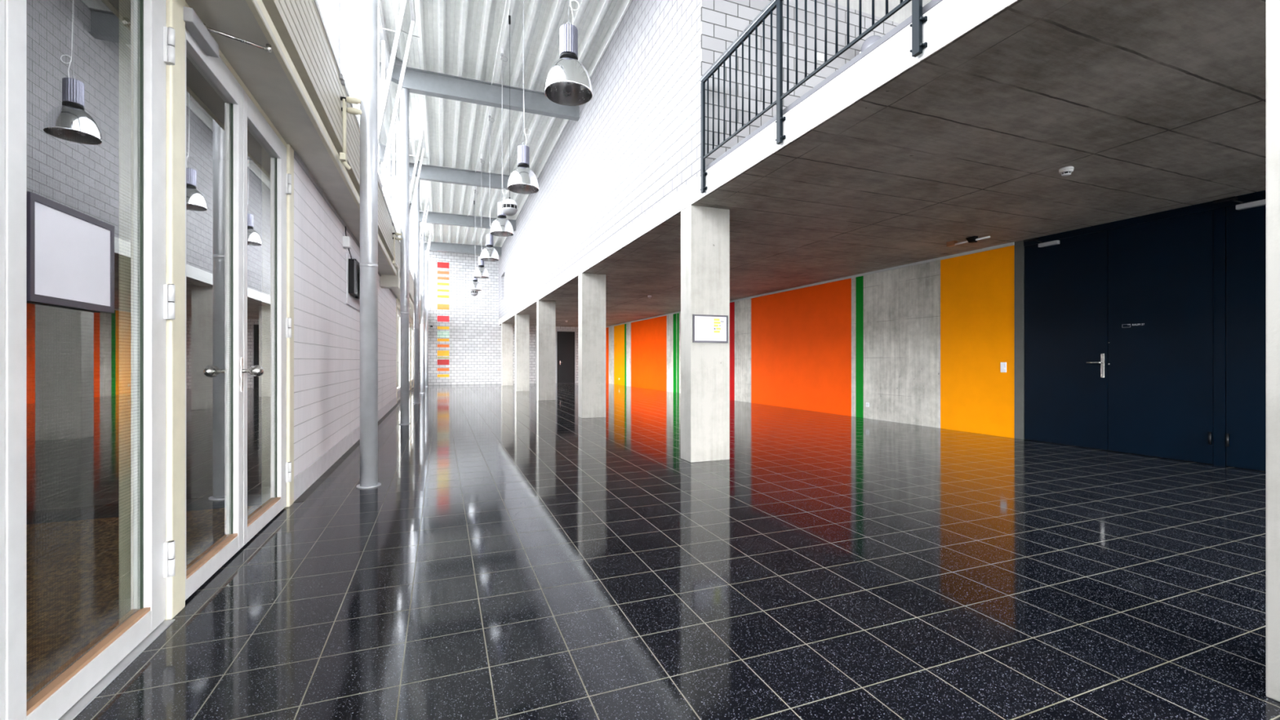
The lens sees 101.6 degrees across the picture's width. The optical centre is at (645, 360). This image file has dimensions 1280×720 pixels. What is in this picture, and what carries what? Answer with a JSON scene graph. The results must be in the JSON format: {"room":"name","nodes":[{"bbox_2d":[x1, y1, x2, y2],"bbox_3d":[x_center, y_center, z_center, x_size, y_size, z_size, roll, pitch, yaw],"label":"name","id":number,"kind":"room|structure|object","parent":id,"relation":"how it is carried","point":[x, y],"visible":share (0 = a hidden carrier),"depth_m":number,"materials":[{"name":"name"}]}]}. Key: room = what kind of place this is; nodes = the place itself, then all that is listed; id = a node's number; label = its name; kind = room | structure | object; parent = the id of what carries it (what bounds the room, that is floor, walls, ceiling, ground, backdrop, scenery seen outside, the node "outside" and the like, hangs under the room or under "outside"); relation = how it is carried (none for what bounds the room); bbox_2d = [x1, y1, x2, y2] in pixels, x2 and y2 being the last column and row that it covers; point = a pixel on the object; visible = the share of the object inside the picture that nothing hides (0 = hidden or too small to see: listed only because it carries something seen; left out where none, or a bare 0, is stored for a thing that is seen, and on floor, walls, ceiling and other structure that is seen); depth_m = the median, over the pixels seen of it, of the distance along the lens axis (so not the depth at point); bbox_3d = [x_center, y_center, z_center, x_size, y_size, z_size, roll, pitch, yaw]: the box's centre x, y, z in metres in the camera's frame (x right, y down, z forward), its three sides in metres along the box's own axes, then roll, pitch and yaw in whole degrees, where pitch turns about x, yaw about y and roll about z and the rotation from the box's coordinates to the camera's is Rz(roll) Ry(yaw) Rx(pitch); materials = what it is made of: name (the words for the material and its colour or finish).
{"room":"school corridor","nodes":[
{"label":"school corridor","id":0,"kind":"room"},
{"bbox_2d":[26,137,261,511],"bbox_3d":[-3.340,-0.277,1.379,2.581,2.830,6.200,0,0,-21],"label":"wall","id":1,"kind":"structure","parent":0,"point":[104,353],"depth_m":4.14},
{"bbox_2d":[26,191,114,313],"bbox_3d":[-1.898,-0.338,1.728,0.028,0.321,0.424,0,0,-21],"label":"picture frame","id":2,"kind":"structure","parent":1,"relation":"attached to","point":[70,252],"depth_m":1.69,"materials":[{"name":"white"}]},
{"bbox_2d":[4,0,174,719],"bbox_3d":[-1.945,-0.263,1.867,0.094,2.778,0.914,0,0,-21],"label":"door","id":3,"kind":"structure","parent":1,"relation":"in","point":[152,46],"depth_m":1.83,"materials":[{"name":"white paint"}]},
{"bbox_2d":[119,0,185,623],"bbox_3d":[-2.188,-0.277,2.322,0.183,2.830,0.134,0,0,-21],"label":"door frame","id":4,"kind":"structure","parent":1,"relation":"attached to","point":[175,74],"depth_m":2.29,"materials":[{"name":"beige paint"}]},
{"bbox_2d":[183,6,271,599],"bbox_3d":[-2.215,-0.281,2.816,0.366,2.813,0.851,0,0,-26],"label":"door","id":5,"kind":"structure","parent":1,"relation":"in","point":[202,48],"depth_m":3.01,"materials":[{"name":"white paint"}]},
{"bbox_2d":[185,1,286,147],"bbox_3d":[-2.191,-1.675,2.311,0.158,0.035,3.700,0,0,-21],"label":"trim","id":6,"kind":"structure","parent":1,"relation":"attached to","point":[222,56],"depth_m":3.26,"materials":[{"name":"beige paint"}]},
{"bbox_2d":[26,0,420,324],"bbox_3d":[-6.167,-1.777,9.293,3.077,0.170,30.800,0,0,-21],"label":"ceiling","id":7,"kind":"structure","parent":0,"point":[104,16],"depth_m":3.24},
{"bbox_2d":[261,158,395,483],"bbox_3d":[-4.836,-0.277,9.027,0.200,2.830,10.465,0,0,-21],"label":"wall","id":8,"kind":"structure","parent":0,"point":[326,329],"depth_m":5.41,"materials":[{"name":"white brick"}]},
{"bbox_2d":[243,89,291,546],"bbox_3d":[-2.630,-0.263,3.622,0.094,2.778,0.962,0,0,-21],"label":"door","id":9,"kind":"structure","parent":8,"relation":"in","point":[274,184],"depth_m":3.73,"materials":[{"name":"white paint"}]},
{"bbox_2d":[262,143,293,506],"bbox_3d":[-2.882,-0.277,4.099,0.183,2.830,0.134,0,0,-21],"label":"trim","id":10,"kind":"structure","parent":8,"relation":"attached to","point":[290,152],"depth_m":4.08,"materials":[{"name":"beige paint"}]},
{"bbox_2d":[293,396,396,501],"bbox_3d":[-4.735,1.043,9.047,0.022,0.190,10.420,0,0,-21],"label":"baseboard","id":11,"kind":"structure","parent":8,"relation":"attached to","point":[307,477],"depth_m":5.43,"materials":[{"name":"paint"}]},
{"bbox_2d":[293,151,396,298],"bbox_3d":[-4.726,-1.675,9.024,0.042,0.035,10.350,0,0,-21],"label":"trim","id":12,"kind":"structure","parent":8,"relation":"attached to","point":[296,157],"depth_m":5.28,"materials":[{"name":"grey paint"}]},
{"bbox_2d":[342,226,352,261],"bbox_3d":[-3.710,-1.459,6.523,0.075,0.406,0.352,0,0,-21],"label":"junction box","id":13,"kind":"object","parent":8,"relation":"attached to","point":[346,239],"visible":1,"depth_m":6.37,"materials":[{"name":"white plastic"}]},
{"bbox_2d":[293,386,413,502],"bbox_3d":[-6.688,1.137,14.157,0.085,0.003,21.360,0,0,-21],"label":"trim","id":14,"kind":"structure","parent":8,"relation":"attached to","point":[317,483],"depth_m":5.45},
{"bbox_2d":[346,253,378,311],"bbox_3d":[-3.870,-1.089,7.184,0.259,0.735,1.200,0,0,-21],"label":"wall screen","id":15,"kind":"object","parent":8,"relation":"attached to","point":[353,268],"visible":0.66,"depth_m":6.70,"materials":[{"name":"black plastic"}]},
{"bbox_2d":[379,267,399,288],"bbox_3d":[-5.093,-1.655,10.411,0.329,0.385,0.300,0,0,-21],"label":"trim","id":16,"kind":"structure","parent":8,"relation":"attached to","point":[392,282],"depth_m":10.29,"materials":[{"name":"metal"}]},
{"bbox_2d":[395,297,399,403],"bbox_3d":[-7.596,-0.277,16.143,0.239,2.830,4.800,0,0,-21],"label":"door","id":17,"kind":"structure","parent":8,"relation":"in","point":[397,302],"depth_m":15.01,"materials":[{"name":"beige paint"}]},
{"bbox_2d":[262,0,420,318],"bbox_3d":[-4.740,-2.135,9.850,0.060,0.575,30.800,0,0,-21],"label":"wall","id":18,"kind":"structure","parent":0,"point":[298,24],"depth_m":3.80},
{"bbox_2d":[316,0,339,64],"bbox_3d":[-1.621,-3.852,2.480,0.605,2.780,4.900,0,0,-21],"label":"window","id":19,"kind":"structure","parent":18,"relation":"in","point":[330,9],"depth_m":4.53,"materials":[{"name":"white glass"}]},
{"bbox_2d":[245,0,420,321],"bbox_3d":[-4.747,-1.730,9.848,0.030,0.087,30.800,0,0,-21],"label":"trim","id":20,"kind":"structure","parent":18,"relation":"attached to","point":[251,5],"depth_m":3.30,"materials":[{"name":"beige paint"}]},
{"bbox_2d":[339,73,361,169],"bbox_3d":[-2.528,-2.034,4.486,0.155,0.769,0.137,0,0,-21],"label":"pipe","id":21,"kind":"object","parent":18,"relation":"in","point":[343,157],"depth_m":4.46,"materials":[{"name":"beige metal"}]},
{"bbox_2d":[313,0,420,301],"bbox_3d":[-4.768,-2.442,9.839,0.140,0.040,30.800,0,0,-21],"label":"trim","id":22,"kind":"structure","parent":18,"relation":"on","point":[316,2],"depth_m":4.25,"materials":[{"name":"white paint"}]},
{"bbox_2d":[339,0,419,211],"bbox_3d":[-3.427,-3.852,7.100,0.605,2.780,5.020,0,0,-21],"label":"window","id":23,"kind":"structure","parent":18,"relation":"in","point":[391,74],"depth_m":7.06,"materials":[{"name":"white glass"}]},
{"bbox_2d":[391,222,402,267],"bbox_3d":[-4.374,-2.034,9.208,0.155,0.769,0.137,0,0,-21],"label":"pipe","id":24,"kind":"object","parent":18,"relation":"in","point":[394,238],"depth_m":9.16,"materials":[{"name":"beige metal"}]},
{"bbox_2d":[390,111,427,236],"bbox_3d":[-5.239,-3.852,11.738,0.605,2.780,4.940,0,0,-21],"label":"window","id":25,"kind":"structure","parent":18,"relation":"in","point":[394,148],"depth_m":11.32,"materials":[{"name":"white glass"}]},
{"bbox_2d":[408,178,431,279],"bbox_3d":[-7.001,-3.852,16.246,0.605,2.780,4.740,0,0,-21],"label":"window","id":26,"kind":"structure","parent":18,"relation":"in","point":[427,203],"depth_m":16.56,"materials":[{"name":"white paint"}]},
{"bbox_2d":[419,230,433,298],"bbox_3d":[-8.773,-3.852,20.782,0.605,2.780,5.000,0,0,-21],"label":"window","id":27,"kind":"structure","parent":18,"relation":"in","point":[429,242],"depth_m":21.16,"materials":[{"name":"white glass"}]},
{"bbox_2d":[419,250,577,385],"bbox_3d":[-6.449,-2.172,25.849,9.439,6.620,0.254,0,0,-21],"label":"wall","id":28,"kind":"structure","parent":0,"point":[464,336],"depth_m":24.86,"materials":[{"name":"white brick"}]},
{"bbox_2d":[378,0,420,231],"bbox_3d":[-4.829,-5.352,9.816,0.190,0.220,30.800,0,0,-21],"label":"trim","id":29,"kind":"structure","parent":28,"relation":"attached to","point":[380,2],"depth_m":8.49,"materials":[{"name":"white paint"}]},
{"bbox_2d":[535,329,536,383],"bbox_3d":[-5.185,-0.212,26.210,0.660,2.700,0.040,0,0,-21],"label":"door","id":30,"kind":"structure","parent":28,"relation":"in","point":[535,330],"depth_m":26.08,"materials":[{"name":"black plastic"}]},
{"bbox_2d":[555,329,576,383],"bbox_3d":[-4.049,-0.222,26.628,1.040,2.720,0.089,0,0,-21],"label":"door","id":31,"kind":"structure","parent":28,"relation":"in","point":[566,340],"depth_m":26.64,"materials":[{"name":"grey paint"}]},
{"bbox_2d":[499,197,721,324],"bbox_3d":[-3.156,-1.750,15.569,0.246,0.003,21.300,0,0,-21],"label":"beam","id":32,"kind":"structure","parent":28,"relation":"attached to","point":[673,221],"depth_m":8.07,"materials":[{"name":"concrete"}]},
{"bbox_2d":[382,0,631,247],"bbox_3d":[-0.674,-5.359,11.439,9.070,0.154,30.800,0,0,-21],"label":"ceiling","id":33,"kind":"structure","parent":0,"point":[457,37],"depth_m":9.72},
{"bbox_2d":[470,200,478,296],"bbox_3d":[-5.538,-3.731,16.893,0.246,3.261,0.246,0,0,-21],"label":"speaker","id":34,"kind":"object","parent":33,"relation":"hanging from","point":[473,293],"visible":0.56,"depth_m":16.82},
{"bbox_2d":[468,186,481,291],"bbox_3d":[-5.138,-3.709,15.761,0.380,3.150,0.380,0,0,-21],"label":"pendant lamp","id":35,"kind":"object","parent":33,"relation":"hanging from","point":[475,286],"visible":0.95,"depth_m":15.67,"materials":[{"name":"silver metal"}]},
{"bbox_2d":[473,154,488,278],"bbox_3d":[-4.192,-3.709,13.339,0.380,3.150,0.380,0,0,-21],"label":"pendant lamp","id":36,"kind":"object","parent":33,"relation":"hanging from","point":[480,272],"visible":0.94,"depth_m":13.29,"materials":[{"name":"silver metal"}]},
{"bbox_2d":[462,0,507,244],"bbox_3d":[-3.138,-5.267,10.476,0.018,0.018,30.700,0,0,-21],"label":"cable","id":37,"kind":"object","parent":33,"relation":"attached to","point":[506,0],"visible":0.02,"depth_m":9.63,"materials":[{"name":"white plastic"}]},
{"bbox_2d":[480,110,498,261],"bbox_3d":[-3.282,-3.709,11.011,0.380,3.150,0.380,0,0,-21],"label":"pendant lamp","id":38,"kind":"object","parent":33,"relation":"hanging from","point":[489,253],"visible":0.97,"depth_m":10.94,"materials":[{"name":"silver metal"}]},
{"bbox_2d":[490,46,513,236],"bbox_3d":[-2.413,-3.709,8.784,0.380,3.150,0.380,0,0,-21],"label":"pendant lamp","id":39,"kind":"object","parent":33,"relation":"hanging from","point":[501,226],"visible":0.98,"depth_m":8.72,"materials":[{"name":"silver metal"}]},
{"bbox_2d":[508,15,511,24],"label":"speaker","id":40,"kind":"object","parent":33,"relation":"hanging from","point":[509,16],"depth_m":7.83},
{"bbox_2d":[501,197,518,216],"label":"speaker","id":41,"kind":"object","parent":33,"relation":"hanging from","point":[509,206],"depth_m":7.76},
{"bbox_2d":[501,207,517,216],"bbox_3d":[-2.040,-2.228,7.846,0.237,0.095,0.237,0,0,-21],"label":"grille","id":42,"kind":"object","parent":41,"relation":"attached to","point":[509,211],"depth_m":7.78,"materials":[{"name":"white metal"}]},
{"bbox_2d":[507,0,538,194],"bbox_3d":[-1.517,-3.709,6.493,0.380,3.150,0.380,0,0,-21],"label":"pendant lamp","id":43,"kind":"object","parent":33,"relation":"hanging from","point":[522,180],"visible":1,"depth_m":6.43,"materials":[{"name":"silver metal"}]},
{"bbox_2d":[544,0,592,106],"bbox_3d":[-0.615,-3.709,4.183,0.380,3.150,0.380,0,0,-21],"label":"pendant lamp","id":44,"kind":"object","parent":33,"relation":"hanging from","point":[568,82],"visible":1,"depth_m":4.12,"materials":[{"name":"metal"}]},
{"bbox_2d":[498,0,700,319],"bbox_3d":[-3.161,-3.744,15.578,0.250,3.475,21.280,0,0,-21],"label":"wall","id":45,"kind":"structure","parent":0,"point":[636,144],"depth_m":8.16,"materials":[{"name":"white brick"}]},
{"bbox_2d":[424,240,501,255],"bbox_3d":[-8.288,-5.090,23.656,3.420,0.376,0.160,0,0,-21],"label":"steel beam","id":46,"kind":"structure","parent":45,"relation":"attached to","point":[435,246],"depth_m":23.54,"materials":[{"name":"grey metal"}]},
{"bbox_2d":[419,210,515,231],"bbox_3d":[-6.468,-5.090,18.999,3.420,0.376,0.160,0,0,-21],"label":"steel beam","id":47,"kind":"structure","parent":45,"relation":"attached to","point":[438,218],"depth_m":18.86,"materials":[{"name":"grey metal"}]},
{"bbox_2d":[408,162,537,193],"bbox_3d":[-4.743,-5.090,14.584,3.420,0.376,0.160,0,0,-21],"label":"steel beam","id":48,"kind":"structure","parent":45,"relation":"attached to","point":[428,172],"depth_m":14.41,"materials":[{"name":"grey metal"}]},
{"bbox_2d":[402,66,579,120],"bbox_3d":[-2.945,-5.090,9.983,3.420,0.376,0.160,0,0,-21],"label":"steel beam","id":49,"kind":"structure","parent":45,"relation":"attached to","point":[421,82],"depth_m":9.90,"materials":[{"name":"grey metal"}]},
{"bbox_2d":[498,0,1016,324],"bbox_3d":[-1.429,-1.879,11.144,0.250,0.255,30.800,0,0,-21],"label":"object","id":50,"kind":"structure","parent":45,"relation":"attached to","point":[948,20],"depth_m":3.83,"materials":[{"name":"concrete"}]},
{"bbox_2d":[702,0,1071,200],"bbox_3d":[2.448,-1.750,1.224,0.248,0.003,9.498,0,0,-21],"label":"trim","id":51,"kind":"structure","parent":50,"relation":"attached to","point":[1020,14],"depth_m":3.28,"materials":[{"name":"concrete"}]},
{"bbox_2d":[700,0,927,193],"bbox_3d":[1.579,-2.387,3.035,0.049,1.220,5.415,0,0,-21],"label":"gallery railing","id":52,"kind":"object","parent":45,"relation":"attached to","point":[917,20],"visible":1,"depth_m":4.27,"materials":[{"name":"grey metal"}]},
{"bbox_2d":[705,0,942,170],"bbox_3d":[2.389,-2.042,1.197,0.098,0.041,9.490,0,0,-21],"label":"trim","id":53,"kind":"structure","parent":45,"relation":"attached to","point":[932,3],"depth_m":3.72,"materials":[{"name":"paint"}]},
{"bbox_2d":[26,382,1279,719],"bbox_3d":[-1.885,1.238,10.966,11.870,0.200,31.200,0,0,-21],"label":"floor","id":54,"kind":"structure","parent":0,"point":[515,555],"depth_m":2.68,"materials":[{"name":"tile"}]},
{"bbox_2d":[57,618,174,719],"bbox_3d":[-1.763,1.135,1.452,0.050,0.006,1.788,0,0,-21],"label":"trim","id":55,"kind":"structure","parent":54,"relation":"on","point":[89,696],"depth_m":1.89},
{"bbox_2d":[26,505,260,700],"bbox_3d":[-3.348,1.135,1.913,2.456,0.018,3.800,0,0,-21],"label":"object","id":56,"kind":"structure","parent":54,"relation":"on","point":[104,535],"depth_m":2.64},
{"bbox_2d":[356,0,381,488],"bbox_3d":[-2.520,-1.879,4.759,0.200,6.035,0.200,0,0,-21],"label":"steel pole","id":57,"kind":"object","parent":54,"relation":"on","point":[368,264],"visible":1,"depth_m":4.70,"materials":[{"name":"silver metal"}]},
{"bbox_2d":[398,87,410,424],"bbox_3d":[-4.347,-1.879,9.435,0.200,6.035,0.200,0,0,-21],"label":"steel pole","id":58,"kind":"object","parent":54,"relation":"on","point":[404,99],"visible":0.98,"depth_m":9.37,"materials":[{"name":"silver metal"}]},
{"bbox_2d":[413,178,420,403],"bbox_3d":[-6.145,-1.879,14.036,0.200,6.035,0.200,0,0,-21],"label":"steel pole","id":59,"kind":"object","parent":54,"relation":"on","point":[416,206],"visible":0.89,"depth_m":13.97,"materials":[{"name":"silver metal"}]},
{"bbox_2d":[419,222,426,393],"bbox_3d":[-7.870,-1.879,18.451,0.200,6.035,0.200,0,0,-21],"label":"steel pole","id":60,"kind":"object","parent":54,"relation":"on","point":[422,251],"visible":0.94,"depth_m":18.39,"materials":[{"name":"silver metal"}]},
{"bbox_2d":[424,249,428,386],"bbox_3d":[-9.690,-1.879,23.108,0.200,6.035,0.200,0,0,-21],"label":"steel pole","id":61,"kind":"object","parent":54,"relation":"on","point":[426,274],"visible":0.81,"depth_m":23.05,"materials":[{"name":"silver metal"}]},
{"bbox_2d":[501,323,513,385],"bbox_3d":[-6.426,-0.305,24.276,0.500,2.887,0.300,0,0,-21],"label":"concrete column","id":62,"kind":"structure","parent":54,"relation":"on","point":[507,329],"depth_m":24.14,"materials":[{"name":"grey concrete"}]},
{"bbox_2d":[515,314,529,391],"bbox_3d":[-4.661,-0.305,19.759,0.500,2.887,0.300,0,0,-21],"label":"concrete column","id":63,"kind":"structure","parent":54,"relation":"on","point":[522,321],"depth_m":19.62,"materials":[{"name":"grey concrete"}]},
{"bbox_2d":[536,300,555,400],"bbox_3d":[-2.903,-0.305,15.260,0.500,2.887,0.300,0,0,-21],"label":"concrete column","id":64,"kind":"structure","parent":54,"relation":"on","point":[545,309],"depth_m":15.12,"materials":[{"name":"grey concrete"}]},
{"bbox_2d":[577,272,605,417],"bbox_3d":[-1.083,-0.305,10.603,0.500,2.887,0.300,0,0,-21],"label":"concrete column","id":65,"kind":"structure","parent":54,"relation":"on","point":[591,286],"depth_m":10.47,"materials":[{"name":"grey concrete"}]},
{"bbox_2d":[680,204,729,462],"bbox_3d":[0.691,-0.305,6.062,0.500,2.887,0.270,0,0,-21],"label":"concrete column","id":66,"kind":"structure","parent":54,"relation":"on","point":[704,230],"depth_m":5.94,"materials":[{"name":"grey concrete"}]},
{"bbox_2d":[692,314,728,342],"bbox_3d":[0.738,-0.364,5.925,0.444,0.315,0.020,0,0,-21],"label":"frame","id":67,"kind":"object","parent":66,"relation":"attached to","point":[705,328],"visible":1,"depth_m":5.92,"materials":[{"name":"grey metal"}]},
{"bbox_2d":[1266,0,1279,702],"bbox_3d":[2.390,-0.305,1.715,0.500,2.887,0.315,0,0,-21],"label":"concrete column","id":68,"kind":"structure","parent":54,"relation":"on","point":[1273,6],"depth_m":1.75,"materials":[{"name":"grey concrete"}]},
{"bbox_2d":[605,244,1014,438],"bbox_3d":[1.714,-0.307,17.574,0.254,2.890,21.110,0,0,-21],"label":"wall","id":69,"kind":"structure","parent":0,"point":[926,344],"depth_m":10.07,"materials":[{"name":"paint"}]},
{"bbox_2d":[605,241,1014,327],"bbox_3d":[1.594,-1.734,17.527,0.032,0.046,21.110,0,0,-21],"label":"trim","id":70,"kind":"structure","parent":69,"relation":"attached to","point":[1013,242],"depth_m":10.08,"materials":[{"name":"metal"}]},
{"bbox_2d":[1000,362,1006,372],"bbox_3d":[5.371,0.095,7.840,0.020,0.150,0.085,0,0,-21],"label":"light switch","id":71,"kind":"object","parent":69,"relation":"attached to","point":[1003,365],"visible":1,"depth_m":7.83,"materials":[{"name":"white plastic"}]},
{"bbox_2d":[1014,240,1024,439],"bbox_3d":[5.577,-0.307,7.681,0.260,2.890,0.128,0,0,-21],"label":"trim","id":72,"kind":"structure","parent":69,"relation":"attached to","point":[1019,246],"depth_m":7.62,"materials":[{"name":"metal"}]},
{"bbox_2d":[1028,439,1261,471],"bbox_3d":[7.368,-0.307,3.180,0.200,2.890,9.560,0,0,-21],"label":"threshold","id":73,"kind":"object","parent":69,"relation":"in","point":[1028,439],"depth_m":6.26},
{"bbox_2d":[1023,230,1108,449],"bbox_3d":[5.629,-0.296,7.080,0.200,2.852,1.014,0,0,-21],"label":"door","id":74,"kind":"structure","parent":73,"relation":"attached to","point":[1066,280],"depth_m":7.04,"materials":[{"name":"blue paint"}]},
{"bbox_2d":[1108,208,1213,464],"bbox_3d":[6.050,-0.266,6.174,0.076,2.792,0.964,0,0,-21],"label":"door","id":75,"kind":"structure","parent":73,"relation":"attached to","point":[1161,272],"depth_m":6.11,"materials":[{"name":"blue paint"}]},
{"bbox_2d":[1213,195,1266,471],"bbox_3d":[6.384,-0.296,5.148,0.200,2.852,1.077,0,0,-21],"label":"door","id":76,"kind":"structure","parent":73,"relation":"attached to","point":[1246,223],"depth_m":5.47,"materials":[{"name":"blue paint"}]},
{"bbox_2d":[1023,190,1266,466],"bbox_3d":[7.250,-0.307,3.133,0.054,2.890,9.560,0,0,-21],"label":"door frame","id":77,"kind":"structure","parent":69,"relation":"attached to","point":[1220,209],"depth_m":5.68,"materials":[{"name":"blue paint"}]},
{"bbox_2d":[700,0,931,166],"bbox_3d":[3.011,-3.744,6.679,5.270,3.475,0.250,0,0,-21],"label":"wall","id":78,"kind":"structure","parent":0,"point":[722,21],"depth_m":5.91,"materials":[{"name":"grey brick"}]},
{"bbox_2d":[817,52,823,62],"bbox_3d":[2.068,-3.587,6.165,0.090,0.090,0.020,0,0,-21],"label":"light switch","id":79,"kind":"object","parent":78,"relation":"attached to","point":[820,55],"visible":0.98,"depth_m":6.16,"materials":[{"name":"white plastic"}]},
{"bbox_2d":[859,35,881,53],"bbox_3d":[2.722,-3.747,6.277,0.270,0.270,0.301,0,0,-21],"label":"globe lamp","id":80,"kind":"object","parent":78,"relation":"attached to","point":[870,40],"visible":0.34,"depth_m":6.17,"materials":[{"name":"white glass"}]},
{"bbox_2d":[507,0,1266,327],"bbox_3d":[1.025,-1.879,12.103,5.020,0.255,30.800,0,0,-21],"label":"ceiling","id":81,"kind":"structure","parent":0,"point":[1154,106],"depth_m":4.44,"materials":[{"name":"concrete"}]},
{"bbox_2d":[946,235,990,247],"bbox_3d":[4.590,-1.714,7.441,0.074,0.083,0.603,0,0,-23],"label":"ceiling light","id":82,"kind":"object","parent":81,"relation":"attached to","point":[972,239],"visible":1,"depth_m":7.39,"materials":[{"name":"white plastic"}]},
{"bbox_2d":[1058,166,1074,176],"bbox_3d":[3.825,-1.719,4.747,0.108,0.066,0.108,0,0,-21],"label":"smoke detector","id":83,"kind":"object","parent":81,"relation":"attached to","point":[1066,171],"visible":1,"depth_m":4.72,"materials":[{"name":"white plastic"}]},
{"bbox_3d":[-10.480,-0.277,23.471,0.200,2.830,1.250,0,0,-21],"label":"wall","id":84,"kind":"structure","parent":0,"visible":0},
{"bbox_2d":[408,315,413,390],"bbox_3d":[-9.351,-0.277,20.637,0.239,2.830,4.850,0,0,-21],"label":"door","id":85,"kind":"structure","parent":84,"relation":"in","point":[411,321],"depth_m":20.62,"materials":[{"name":"beige paint"}]},
{"bbox_3d":[-0.509,-0.277,-2.046,0.200,2.830,5.560,0,0,-21],"label":"wall","id":86,"kind":"structure","parent":0,"visible":0},
{"bbox_2d":[0,0,4,719],"bbox_3d":[-1.616,-0.263,1.026,0.094,2.778,0.880,0,0,-21],"label":"door","id":87,"kind":"structure","parent":86,"relation":"in","point":[2,2],"depth_m":1.43,"materials":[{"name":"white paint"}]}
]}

